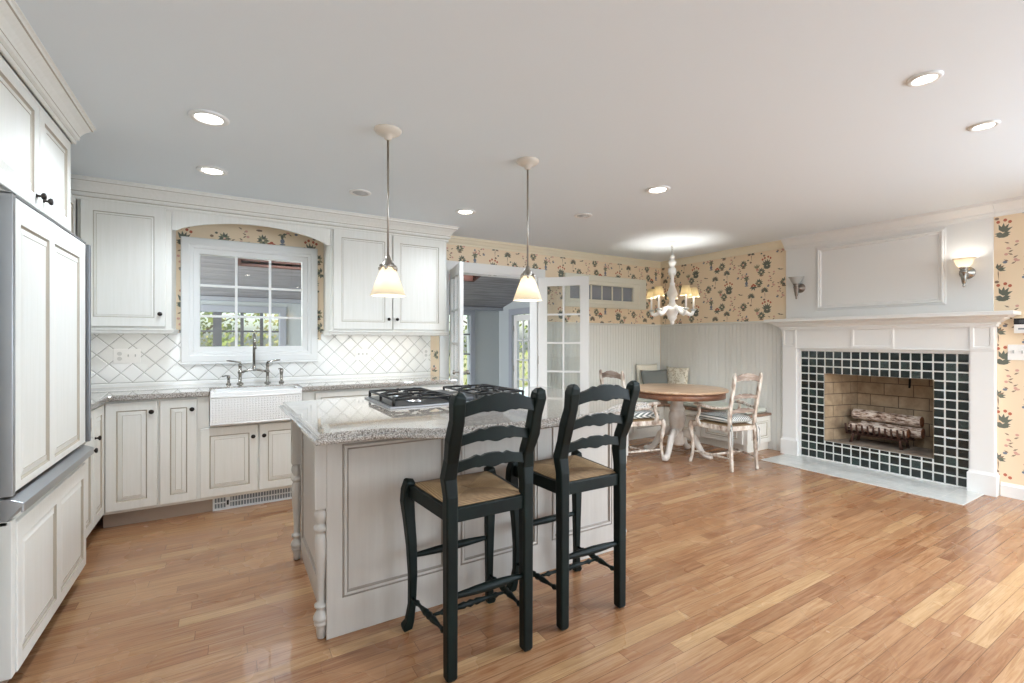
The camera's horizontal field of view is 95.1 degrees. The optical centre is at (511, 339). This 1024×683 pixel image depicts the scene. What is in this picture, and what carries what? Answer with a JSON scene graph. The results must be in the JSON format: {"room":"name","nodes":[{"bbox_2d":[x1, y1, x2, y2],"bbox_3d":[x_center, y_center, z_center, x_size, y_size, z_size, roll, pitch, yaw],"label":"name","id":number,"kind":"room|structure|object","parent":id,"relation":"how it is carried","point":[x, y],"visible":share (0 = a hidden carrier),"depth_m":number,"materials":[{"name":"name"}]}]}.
{"room":"kitchen","nodes":[
{"label":"kitchen","id":0,"kind":"room"},
{"bbox_2d":[200,300,498,388],"bbox_3d":[-3.200,0.450,6.877,7.050,2.300,0.120,0,0,-31],"label":"wall","id":1,"kind":"structure","parent":0,"point":[486,322],"depth_m":8.39,"materials":[{"name":"grey paint"}]},
{"bbox_2d":[200,305,285,345],"bbox_3d":[-4.646,0.410,5.954,3.200,1.760,0.080,0,0,-31],"label":"window","id":2,"kind":"structure","parent":1,"relation":"in","point":[217,330],"depth_m":6.48,"materials":[{"name":"grey paint"}]},
{"bbox_2d":[200,295,502,310],"bbox_3d":[-3.123,-0.555,6.748,6.850,0.050,0.140,0,0,-31],"label":"trim","id":3,"kind":"structure","parent":1,"relation":"attached to","point":[212,298],"depth_m":6.50,"materials":[{"name":"grey paint"}]},
{"bbox_2d":[449,309,474,387],"bbox_3d":[-1.144,0.570,8.075,1.090,2.200,0.080,0,0,-31],"label":"window","id":4,"kind":"structure","parent":1,"relation":"in","point":[471,313],"depth_m":8.30,"materials":[{"name":"grey paint"}]},
{"bbox_2d":[200,255,520,307],"bbox_3d":[-2.510,-0.883,5.833,6.950,0.674,2.580,0,0,-31],"label":"ceiling","id":5,"kind":"structure","parent":0,"point":[495,292],"depth_m":6.09,"materials":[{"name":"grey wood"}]},
{"bbox_2d":[238,258,300,269],"bbox_3d":[-2.578,-1.079,5.260,0.860,0.452,0.830,0,0,-31],"label":"window","id":6,"kind":"structure","parent":5,"relation":"attached to","point":[281,265],"depth_m":5.54,"materials":[{"name":"red wood"}]},
{"bbox_2d":[449,274,480,281],"bbox_3d":[-0.682,-1.088,6.368,0.790,0.459,0.860,0,0,-31],"label":"window","id":7,"kind":"structure","parent":5,"relation":"attached to","point":[467,278],"depth_m":6.85,"materials":[{"name":"red wood"}]},
{"bbox_2d":[113,224,660,414],"bbox_3d":[-0.799,0.072,5.267,7.170,2.455,0.161,0,0,-31],"label":"wall","id":8,"kind":"structure","parent":0,"point":[554,266],"depth_m":5.60,"materials":[{"name":"beige paper"}]},
{"bbox_2d":[77,199,178,334],"bbox_3d":[-2.955,-0.537,3.622,0.583,0.985,0.422,0,0,-31],"label":"upper cabinet","id":9,"kind":"object","parent":8,"relation":"attached to","point":[133,248],"visible":0.9,"depth_m":3.48,"materials":[{"name":"paint"}]},
{"bbox_2d":[180,236,317,364],"bbox_3d":[-2.344,-0.333,4.245,1.087,1.085,0.090,0,0,-31],"label":"window","id":10,"kind":"structure","parent":8,"relation":"in","point":[192,248],"depth_m":4.18,"materials":[{"name":"white paint"}]},
{"bbox_2d":[91,333,429,387],"bbox_3d":[-2.272,0.159,4.277,3.225,0.438,0.010,0,0,-31],"label":"backsplash","id":11,"kind":"structure","parent":8,"relation":"attached to","point":[390,355],"depth_m":4.23,"materials":[{"name":"tile"}]},
{"bbox_2d":[113,349,140,363],"bbox_3d":[-3.095,0.130,3.763,0.173,0.116,0.016,0,0,-31],"label":"wall plate","id":12,"kind":"object","parent":11,"relation":"attached to","point":[119,355],"visible":1,"depth_m":3.76,"materials":[{"name":"white plastic"}]},
{"bbox_2d":[355,349,369,359],"bbox_3d":[-1.506,0.146,4.726,0.150,0.112,0.016,0,0,-31],"label":"wall plate","id":13,"kind":"object","parent":11,"relation":"attached to","point":[360,354],"visible":1,"depth_m":4.72,"materials":[{"name":"white plastic"}]},
{"bbox_2d":[423,348,428,358],"bbox_3d":[-0.934,0.145,5.076,0.062,0.120,0.008,0,0,-31],"label":"wall plate","id":14,"kind":"object","parent":11,"relation":"attached to","point":[425,350],"visible":1,"depth_m":5.07,"materials":[{"name":"white plastic"}]},
{"bbox_2d":[322,229,448,335],"bbox_3d":[-1.240,-0.537,4.661,1.164,0.985,0.422,0,0,-31],"label":"upper cabinet","id":15,"kind":"object","parent":8,"relation":"attached to","point":[352,259],"visible":0.98,"depth_m":4.46,"materials":[{"name":"paint"}]},
{"bbox_2d":[172,210,329,245],"bbox_3d":[-2.145,-0.945,3.939,1.164,0.180,0.020,0,0,-31],"label":"valance","id":16,"kind":"object","parent":15,"relation":"attached to","point":[180,220],"visible":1,"depth_m":3.86,"materials":[{"name":"paint"}]},
{"bbox_2d":[71,174,458,242],"bbox_3d":[-1.950,-1.080,4.203,3.018,0.150,0.470,0,0,-31],"label":"trim","id":17,"kind":"structure","parent":15,"relation":"on","point":[82,187],"depth_m":3.84,"materials":[{"name":"paint"}]},
{"bbox_2d":[450,261,468,390],"bbox_3d":[-0.586,0.257,4.918,0.162,2.069,0.630,0,0,-17],"label":"door","id":18,"kind":"structure","parent":8,"relation":"in","point":[456,273],"depth_m":4.90,"materials":[{"name":"white paint"}]},
{"bbox_2d":[439,260,544,386],"bbox_3d":[-0.234,0.207,5.598,1.420,2.191,0.182,0,0,-31],"label":"trim","id":19,"kind":"structure","parent":8,"relation":"attached to","point":[476,269],"depth_m":5.57,"materials":[{"name":"white paint"}]},
{"bbox_2d":[538,276,588,391],"bbox_3d":[0.630,0.257,5.761,0.630,2.069,0.038,0,0,15],"label":"door","id":20,"kind":"structure","parent":8,"relation":"in","point":[582,281],"depth_m":5.75,"materials":[{"name":"white paint"}]},
{"bbox_2d":[547,324,659,389],"bbox_3d":[1.315,0.547,6.446,2.108,1.505,0.006,0,0,-31],"label":"trim","id":21,"kind":"structure","parent":8,"relation":"attached to","point":[618,349],"depth_m":6.40,"materials":[{"name":"white paint"}]},
{"bbox_2d":[564,273,645,309],"bbox_3d":[1.300,-0.655,6.458,1.485,0.434,0.080,0,0,-31],"label":"window","id":22,"kind":"structure","parent":8,"relation":"in","point":[604,291],"depth_m":6.48,"materials":[{"name":"beige paint"}]},
{"bbox_2d":[446,235,783,268],"bbox_3d":[1.164,-1.113,5.288,3.590,0.085,1.840,0,0,-31],"label":"trim","id":23,"kind":"structure","parent":8,"relation":"attached to","point":[454,240],"depth_m":5.94,"materials":[{"name":"beige paint"}]},
{"bbox_2d":[547,321,765,326],"bbox_3d":[1.793,-0.215,5.669,2.120,0.030,1.840,0,0,-31],"label":"trim","id":24,"kind":"structure","parent":8,"relation":"attached to","point":[745,322],"depth_m":6.31,"materials":[{"name":"white paint"}]},
{"bbox_2d":[499,301,529,387],"bbox_3d":[0.446,0.200,7.565,0.100,2.800,2.480,0,0,-31],"label":"wall","id":25,"kind":"structure","parent":0,"point":[503,315],"depth_m":8.40,"materials":[{"name":"grey paint"}]},
{"bbox_2d":[509,307,529,387],"bbox_3d":[0.229,0.530,7.808,0.020,2.140,1.080,0,0,-31],"label":"trim","id":26,"kind":"structure","parent":25,"relation":"attached to","point":[526,310],"depth_m":8.19,"materials":[{"name":"grey paint"}]},
{"bbox_2d":[513,314,529,387],"bbox_3d":[0.274,0.580,7.840,0.059,2.020,0.888,0,0,-31],"label":"door","id":27,"kind":"structure","parent":25,"relation":"in","point":[517,318],"depth_m":8.08,"materials":[{"name":"white paint"}]},
{"bbox_2d":[7,436,1023,682],"bbox_3d":[1.499,1.325,2.100,7.820,0.050,7.640,0,0,-31],"label":"floor","id":28,"kind":"structure","parent":0,"point":[772,572],"depth_m":2.30,"materials":[{"name":"brown wood"}]},
{"bbox_2d":[0,190,93,682],"bbox_3d":[-2.315,0.385,1.933,0.702,1.830,1.035,0,0,-31],"label":"refrigerator","id":29,"kind":"object","parent":28,"relation":"on","point":[45,268],"visible":1,"depth_m":1.88,"materials":[{"name":"white wood"}]},
{"bbox_2d":[82,411,97,537],"bbox_3d":[-2.741,0.861,2.572,0.648,0.878,0.440,0,0,-31],"label":"base cabinet","id":30,"kind":"object","parent":28,"relation":"on","point":[89,462],"visible":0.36,"depth_m":2.85,"materials":[{"name":"paint"}]},
{"bbox_2d":[91,375,456,409],"bbox_3d":[-1.898,0.398,3.655,3.211,0.040,1.439,0,0,-31],"label":"countertop","id":31,"kind":"structure","parent":30,"relation":"on","point":[99,396],"depth_m":3.89,"materials":[{"name":"stone"}]},
{"bbox_2d":[222,375,230,384],"bbox_3d":[-2.418,0.337,3.963,0.039,0.082,0.075,0,0,33],"label":"soap dispenser","id":32,"kind":"object","parent":31,"relation":"on","point":[228,376],"visible":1,"depth_m":3.97,"materials":[{"name":"silver metal"}]},
{"bbox_2d":[226,330,279,383],"bbox_3d":[-2.225,0.146,4.040,0.412,0.463,0.156,0,0,-31],"label":"bridge faucet","id":33,"kind":"object","parent":31,"relation":"on","point":[254,368],"visible":1,"depth_m":4.05,"materials":[{"name":"silver metal"}]},
{"bbox_2d":[209,385,301,426],"bbox_3d":[-2.029,0.516,3.724,0.632,0.256,0.319,0,0,-31],"label":"sink","id":34,"kind":"object","parent":31,"relation":"in","point":[228,406],"visible":0.84,"depth_m":3.58,"materials":[{"name":"white ceramic"}]},
{"bbox_2d":[278,368,283,381],"bbox_3d":[-2.067,0.313,4.181,0.043,0.131,0.060,0,0,33],"label":"sprayer","id":35,"kind":"object","parent":31,"relation":"on","point":[281,370],"visible":0.98,"depth_m":4.18,"materials":[{"name":"silver metal"}]},
{"bbox_2d":[91,405,103,527],"bbox_3d":[-3.111,0.861,3.184,0.648,0.878,0.986,0,0,-31],"label":"base cabinet","id":36,"kind":"object","parent":28,"relation":"on","point":[98,412],"visible":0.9,"depth_m":3.05,"materials":[{"name":"paint"}]},
{"bbox_2d":[102,397,197,527],"bbox_3d":[-2.717,0.861,3.584,0.545,0.878,0.710,0,0,-31],"label":"base cabinet","id":37,"kind":"object","parent":28,"relation":"on","point":[151,446],"visible":0.99,"depth_m":3.31,"materials":[{"name":"paint"}]},
{"bbox_2d":[198,391,312,512],"bbox_3d":[-2.144,0.861,3.931,0.795,0.878,0.710,0,0,-31],"label":"base cabinet","id":38,"kind":"object","parent":28,"relation":"on","point":[234,460],"visible":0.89,"depth_m":3.59,"materials":[{"name":"paint"}]},
{"bbox_2d":[213,488,291,510],"bbox_3d":[-2.017,1.247,3.719,0.608,0.106,0.038,0,0,-31],"label":"floor vent","id":39,"kind":"object","parent":38,"relation":"in","point":[280,494],"visible":0.62,"depth_m":3.69,"materials":[{"name":"grey metal"}]},
{"bbox_2d":[313,387,388,399],"bbox_3d":[-1.532,0.861,4.301,0.635,0.878,0.710,0,0,-31],"label":"base cabinet","id":40,"kind":"object","parent":28,"relation":"on","point":[363,392],"visible":0.04,"depth_m":3.99,"materials":[{"name":"paint"}]},
{"bbox_2d":[389,384,452,393],"bbox_3d":[-0.994,0.861,4.628,0.625,0.878,0.710,0,0,-31],"label":"base cabinet","id":41,"kind":"object","parent":28,"relation":"on","point":[438,386],"visible":0.02,"depth_m":4.39,"materials":[{"name":"paint"}]},
{"bbox_2d":[291,413,627,639],"bbox_3d":[-0.291,0.862,2.874,1.854,0.876,0.927,0,0,-31],"label":"kitchen island","id":42,"kind":"object","parent":28,"relation":"on","point":[346,496],"visible":0.59,"depth_m":2.21,"materials":[{"name":"paint"}]},
{"bbox_2d":[279,386,650,445],"bbox_3d":[-0.237,0.402,2.797,1.958,0.043,1.380,0,0,-31],"label":"island countertop","id":43,"kind":"structure","parent":42,"relation":"on","point":[341,420],"depth_m":2.29,"materials":[{"name":"stone"}]},
{"bbox_2d":[364,384,523,408],"bbox_3d":[-0.427,0.348,3.035,0.905,0.064,0.565,0,0,-31],"label":"gas cooktop","id":44,"kind":"object","parent":43,"relation":"in","point":[408,398],"visible":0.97,"depth_m":2.88,"materials":[{"name":"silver metal"}]},
{"bbox_2d":[364,397,467,408],"bbox_3d":[-0.427,0.374,3.035,0.905,0.011,0.565,0,0,-31],"label":"tray","id":45,"kind":"object","parent":44,"relation":"on","point":[385,402],"depth_m":2.74,"materials":[{"name":"silver metal"}]},
{"bbox_2d":[430,390,473,399],"bbox_3d":[-0.423,0.357,3.035,0.150,0.018,0.490,0,0,-31],"label":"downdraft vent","id":46,"kind":"object","parent":44,"relation":"attached to","point":[436,391],"depth_m":2.96,"materials":[{"name":"grey metal"}]},
{"bbox_2d":[400,387,546,682],"bbox_3d":[-0.168,0.746,2.008,0.479,1.112,0.524,0,0,-31],"label":"bar stool","id":47,"kind":"object","parent":28,"relation":"on","point":[453,498],"visible":1,"depth_m":1.90,"materials":[{"name":"black wood"}]},
{"bbox_2d":[505,380,639,630],"bbox_3d":[0.300,0.746,2.326,0.479,1.112,0.524,0,0,-30],"label":"bar stool","id":48,"kind":"object","parent":28,"relation":"on","point":[564,475],"visible":0.92,"depth_m":2.21,"materials":[{"name":"black wood"}]},
{"bbox_2d":[599,369,665,463],"bbox_3d":[1.281,0.813,5.124,0.552,0.984,0.597,0,0,-31],"label":"armchair","id":49,"kind":"object","parent":28,"relation":"on","point":[611,374],"visible":0.41,"depth_m":4.97,"materials":[{"name":"white wood"}]},
{"bbox_2d":[634,410,658,418],"bbox_3d":[1.278,0.923,5.123,0.467,0.314,0.466,0,0,-31],"label":"cushion","id":50,"kind":"object","parent":49,"relation":"on","point":[639,414],"visible":0.23,"depth_m":5.00,"materials":[{"name":"fabric"}]},
{"bbox_2d":[638,383,728,460],"bbox_3d":[1.862,0.917,5.284,1.070,0.758,1.070,0,0,-31],"label":"dining table","id":51,"kind":"object","parent":28,"relation":"on","point":[677,394],"visible":0.91,"depth_m":5.13,"materials":[{"name":"brown wood"}]},
{"bbox_2d":[629,400,770,452],"bbox_3d":[1.937,1.083,5.839,1.672,0.435,1.672,0,0,-31],"label":"bench","id":52,"kind":"object","parent":28,"relation":"on","point":[743,440],"visible":0.4,"depth_m":5.72,"materials":[{"name":"paint"}]},
{"bbox_2d":[637,398,658,402],"bbox_3d":[1.411,0.834,6.221,1.100,0.061,0.420,0,0,-31],"label":"bench cushion","id":53,"kind":"object","parent":52,"relation":"on","point":[639,399],"visible":0.07,"depth_m":6.26,"materials":[{"name":"grey fabric"}]},
{"bbox_2d":[636,363,656,383],"bbox_3d":[1.958,0.571,6.750,0.421,0.458,0.115,0,0,-27],"label":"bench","id":54,"kind":"object","parent":53,"relation":"on","point":[651,367],"visible":0.28,"depth_m":6.68,"materials":[{"name":"beige fabric"}]},
{"bbox_2d":[640,369,667,383],"bbox_3d":[2.026,0.611,6.600,0.446,0.378,0.161,0,0,-13],"label":"throw pillow","id":55,"kind":"object","parent":53,"relation":"on","point":[656,376],"visible":0.5,"depth_m":6.57,"materials":[{"name":"grey fabric"}]},
{"bbox_2d":[667,401,765,414],"bbox_3d":[2.568,0.834,5.963,0.410,0.061,1.140,0,0,-31],"label":"bench cushion","id":56,"kind":"object","parent":52,"relation":"on","point":[710,403],"visible":0.48,"depth_m":5.83,"materials":[{"name":"grey fabric"}]},
{"bbox_2d":[667,366,688,383],"bbox_3d":[2.339,0.592,6.657,0.131,0.416,0.373,0,0,-31],"label":"throw pillow","id":57,"kind":"object","parent":56,"relation":"on","point":[675,375],"visible":0.56,"depth_m":6.60,"materials":[{"name":"beige fabric"}]},
{"bbox_2d":[688,372,762,471],"bbox_3d":[2.240,0.813,4.859,0.597,0.984,0.552,0,0,-19],"label":"armchair","id":58,"kind":"object","parent":28,"relation":"on","point":[709,424],"visible":0.95,"depth_m":4.70,"materials":[{"name":"white wood"}]},
{"bbox_2d":[699,411,760,449],"bbox_3d":[2.240,0.923,4.855,0.466,0.314,0.467,0,0,-19],"label":"cushion","id":59,"kind":"object","parent":58,"relation":"on","point":[720,416],"visible":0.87,"depth_m":4.73,"materials":[{"name":"white fabric"}]},
{"bbox_2d":[761,454,984,504],"bbox_3d":[3.361,1.297,4.518,0.561,0.006,1.634,0,0,-31],"label":"hearth","id":60,"kind":"object","parent":28,"relation":"on","point":[943,492],"visible":0.87,"depth_m":4.34,"materials":[{"name":"stone"}]},
{"bbox_2d":[764,310,1020,496],"bbox_3d":[3.734,0.532,4.742,0.680,1.536,2.020,0,0,-31],"label":"fireplace","id":61,"kind":"object","parent":28,"relation":"on","point":[939,368],"depth_m":4.59,"materials":[{"name":"white paint"}]},
{"bbox_2d":[848,421,910,438],"bbox_3d":[3.753,0.919,4.798,0.098,0.098,0.512,0,0,-31],"label":"birch log","id":62,"kind":"object","parent":61,"relation":"on","point":[907,431],"visible":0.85,"depth_m":4.74,"materials":[{"name":"white wood"}]},
{"bbox_2d":[764,310,1020,329],"bbox_3d":[3.536,-0.173,4.622,0.218,0.126,2.020,0,0,-31],"label":"mantel shelf","id":63,"kind":"object","parent":61,"relation":"attached to","point":[981,320],"depth_m":4.34,"materials":[{"name":"white paint"}]},
{"bbox_2d":[861,420,924,438],"bbox_3d":[3.877,0.912,4.786,0.107,0.107,0.522,0,0,-31],"label":"birch log","id":64,"kind":"object","parent":61,"relation":"on","point":[915,432],"visible":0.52,"depth_m":4.62,"materials":[{"name":"white wood"}]},
{"bbox_2d":[851,409,923,426],"bbox_3d":[3.858,0.800,4.827,0.110,0.113,0.592,0,0,-31],"label":"birch log","id":65,"kind":"object","parent":64,"relation":"on","point":[900,419],"visible":1,"depth_m":4.77,"materials":[{"name":"white wood"}]},
{"bbox_2d":[15,0,1023,261],"bbox_3d":[1.457,-1.205,2.169,7.820,0.100,7.800,0,0,-31],"label":"ceiling","id":66,"kind":"structure","parent":0,"point":[763,121],"depth_m":2.29,"materials":[{"name":"white paint"}]},
{"bbox_2d":[0,0,95,143],"bbox_3d":[-2.025,-1.093,1.450,0.719,0.123,2.179,0,0,-31],"label":"trim","id":67,"kind":"structure","parent":66,"relation":"attached to","point":[20,45],"depth_m":1.90,"materials":[{"name":"paint"}]},
{"bbox_2d":[187,109,229,126],"bbox_3d":[-1.574,-1.150,2.431,0.184,0.010,0.184,0,0,-31],"label":"recessed light","id":68,"kind":"object","parent":66,"relation":"in","point":[206,117],"visible":1,"depth_m":2.42,"materials":[{"name":"white paint"}]},
{"bbox_2d":[196,165,227,175],"bbox_3d":[-2.043,-1.150,3.188,0.184,0.010,0.184,0,0,-31],"label":"recessed light","id":69,"kind":"object","parent":66,"relation":"in","point":[209,170],"visible":1,"depth_m":3.17,"materials":[{"name":"white paint"}]},
{"bbox_2d":[348,189,370,196],"bbox_3d":[-1.190,-1.149,3.663,0.170,0.013,0.170,0,0,-31],"label":"ceiling speaker","id":70,"kind":"object","parent":66,"relation":"attached to","point":[357,192],"visible":1,"depth_m":3.64,"materials":[{"name":"white paint"}]},
{"bbox_2d":[370,124,405,296],"bbox_3d":[-0.682,-0.699,2.574,0.192,0.912,0.192,0,0,-31],"label":"pendant lamp","id":71,"kind":"object","parent":66,"relation":"hanging from","point":[387,283],"visible":1,"depth_m":2.54,"materials":[{"name":"white glass"}]},
{"bbox_2d":[455,209,475,214],"bbox_3d":[-0.419,-1.150,4.206,0.184,0.010,0.184,0,0,-31],"label":"recessed light","id":72,"kind":"object","parent":66,"relation":"in","point":[458,211],"visible":1,"depth_m":4.18,"materials":[{"name":"white paint"}]},
{"bbox_2d":[513,156,541,301],"bbox_3d":[0.101,-0.705,3.019,0.192,0.900,0.192,0,0,-31],"label":"pendant lamp","id":73,"kind":"object","parent":66,"relation":"hanging from","point":[527,290],"visible":1,"depth_m":2.98,"materials":[{"name":"white glass"}]},
{"bbox_2d":[574,213,591,217],"bbox_3d":[0.658,-1.149,4.338,0.170,0.013,0.170,0,0,-31],"label":"ceiling speaker","id":74,"kind":"object","parent":66,"relation":"attached to","point":[579,215],"visible":1,"depth_m":4.31,"materials":[{"name":"white paint"}]},
{"bbox_2d":[645,185,669,193],"bbox_3d":[1.118,-1.150,3.588,0.184,0.010,0.184,0,0,-31],"label":"recessed light","id":75,"kind":"object","parent":66,"relation":"in","point":[659,189],"visible":1,"depth_m":3.57,"materials":[{"name":"white paint"}]},
{"bbox_2d":[646,241,698,324],"bbox_3d":[1.882,-0.667,5.524,0.593,0.975,0.606,0,0,-31],"label":"chandelier","id":76,"kind":"object","parent":66,"relation":"hanging from","point":[672,309],"visible":1,"depth_m":5.49,"materials":[{"name":"white paint"}]},
{"bbox_2d":[906,70,943,86],"bbox_3d":[1.819,-1.150,2.063,0.125,0.010,0.125,0,0,-31],"label":"recessed light","id":77,"kind":"object","parent":66,"relation":"in","point":[928,77],"visible":1,"depth_m":2.06,"materials":[{"name":"white paint"}]},
{"bbox_2d":[968,120,1000,131],"bbox_3d":[2.538,-1.150,2.517,0.125,0.010,0.125,0,0,-31],"label":"recessed light","id":78,"kind":"object","parent":66,"relation":"in","point":[985,125],"visible":1,"depth_m":2.51,"materials":[{"name":"white paint"}]},
{"bbox_2d":[661,212,1023,485],"bbox_3d":[4.244,0.072,3.763,0.101,2.455,7.640,0,0,-31],"label":"wall","id":79,"kind":"structure","parent":0,"point":[747,287],"depth_m":5.43,"materials":[{"name":"beige paper"}]},
{"bbox_2d":[661,323,782,450],"bbox_3d":[2.696,0.547,6.208,0.006,1.505,1.828,0,0,-31],"label":"wainscoting","id":80,"kind":"structure","parent":79,"relation":"attached to","point":[712,354],"depth_m":5.98,"materials":[{"name":"white paint"}]},
{"bbox_2d":[788,276,804,298],"bbox_3d":[3.183,-0.581,5.236,0.163,0.248,0.156,0,0,-31],"label":"wall sconce","id":81,"kind":"object","parent":79,"relation":"attached to","point":[798,287],"visible":1,"depth_m":5.22,"materials":[{"name":"grey metal"}]},
{"bbox_2d":[816,227,945,310],"bbox_3d":[3.611,-0.667,4.666,0.020,0.695,1.090,0,0,-31],"label":"trim","id":82,"kind":"structure","parent":79,"relation":"attached to","point":[941,231],"depth_m":4.54,"materials":[{"name":"white paint"}]},
{"bbox_2d":[781,201,994,249],"bbox_3d":[3.578,-1.096,4.658,0.090,0.118,1.738,0,0,-31],"label":"trim","id":83,"kind":"structure","parent":79,"relation":"attached to","point":[986,209],"depth_m":4.48,"materials":[{"name":"white paint"}]},
{"bbox_2d":[786,217,993,318],"bbox_3d":[3.620,-0.642,4.684,0.014,0.825,1.717,0,0,-31],"label":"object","id":84,"kind":"structure","parent":79,"relation":"attached to","point":[905,269],"depth_m":4.50,"materials":[{"name":"white paint"}]},
{"bbox_2d":[952,257,975,286],"bbox_3d":[3.905,-0.581,4.043,0.163,0.248,0.156,0,0,-31],"label":"wall sconce","id":85,"kind":"object","parent":79,"relation":"attached to","point":[966,272],"visible":1,"depth_m":4.03,"materials":[{"name":"silver metal"}]},
{"bbox_2d":[992,196,1023,216],"bbox_3d":[4.339,-1.096,3.424,0.090,0.118,1.162,0,0,-31],"label":"trim","id":86,"kind":"structure","parent":79,"relation":"attached to","point":[1014,205],"depth_m":3.84,"materials":[{"name":"white paint"}]},
{"bbox_2d":[1000,482,1023,499],"bbox_3d":[4.378,1.242,3.429,0.018,0.115,1.130,0,0,-31],"label":"baseboard","id":87,"kind":"structure","parent":79,"relation":"attached to","point":[1015,491],"depth_m":3.85,"materials":[{"name":"white paint"}]},
{"bbox_2d":[1008,345,1023,359],"bbox_3d":[4.138,0.102,3.827,0.016,0.127,0.120,0,0,-31],"label":"wall plate","id":88,"kind":"object","parent":79,"relation":"attached to","point":[1015,352],"visible":1,"depth_m":3.84,"materials":[{"name":"white plastic"}]},
{"bbox_2d":[1014,318,1023,332],"bbox_3d":[4.154,-0.116,3.784,0.033,0.121,0.130,0,0,-31],"label":"thermostat","id":89,"kind":"object","parent":79,"relation":"attached to","point":[1018,322],"visible":1,"depth_m":3.81,"materials":[{"name":"white plastic"}]},
{"bbox_3d":[-1.717,0.073,0.152,0.100,2.455,7.640,0,0,-31],"label":"wall","id":90,"kind":"structure","parent":0,"visible":0},
{"bbox_2d":[0,55,70,230],"bbox_3d":[-2.278,-0.792,1.827,0.668,0.495,1.085,0,0,-31],"label":"upper cabinet","id":91,"kind":"object","parent":90,"relation":"attached to","point":[35,154],"visible":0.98,"depth_m":1.95,"materials":[{"name":"paint"}]},
{"bbox_2d":[71,194,76,235],"bbox_3d":[-3.093,-0.557,2.955,0.442,0.945,1.419,0,0,-31],"label":"upper cabinet","id":92,"kind":"object","parent":90,"relation":"attached to","point":[73,199],"visible":0.02,"depth_m":3.27,"materials":[{"name":"paint"}]},
{"label":"outside","id":93,"kind":"structure","parent":0,"visible":0},
{"bbox_2d":[449,352,527,388],"bbox_3d":[-15.397,2.050,30.249,85.000,0.300,52.300,0,0,-31],"label":"ground","id":94,"kind":"structure","parent":93,"point":[525,356],"depth_m":30.14,"materials":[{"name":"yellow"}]},
{"bbox_2d":[200,312,239,345],"bbox_3d":[-9.591,-1.350,14.071,2.664,6.548,2.676,0,0,-31],"label":"tree","id":95,"kind":"object","parent":94,"relation":"on","point":[224,319],"visible":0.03,"depth_m":14.48,"materials":[{"name":"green plant"}]},
{"bbox_2d":[200,312,250,345],"bbox_3d":[-6.462,-1.093,8.947,2.639,6.033,2.652,0,0,-31],"label":"tree","id":96,"kind":"object","parent":94,"relation":"on","point":[210,319],"visible":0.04,"depth_m":9.35,"materials":[{"name":"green plant"}]},
{"bbox_2d":[238,313,277,345],"bbox_3d":[-5.638,-0.742,12.006,2.624,5.331,2.672,0,0,-31],"label":"tree","id":97,"kind":"object","parent":94,"relation":"on","point":[256,314],"visible":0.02,"depth_m":11.66,"materials":[{"name":"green plant"}]},
{"bbox_2d":[449,314,527,386],"bbox_3d":[-0.711,-1.595,13.139,2.638,7.038,2.673,0,0,-31],"label":"tree","id":98,"kind":"object","parent":94,"relation":"on","point":[526,326],"visible":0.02,"depth_m":13.10,"materials":[{"name":"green plant"}]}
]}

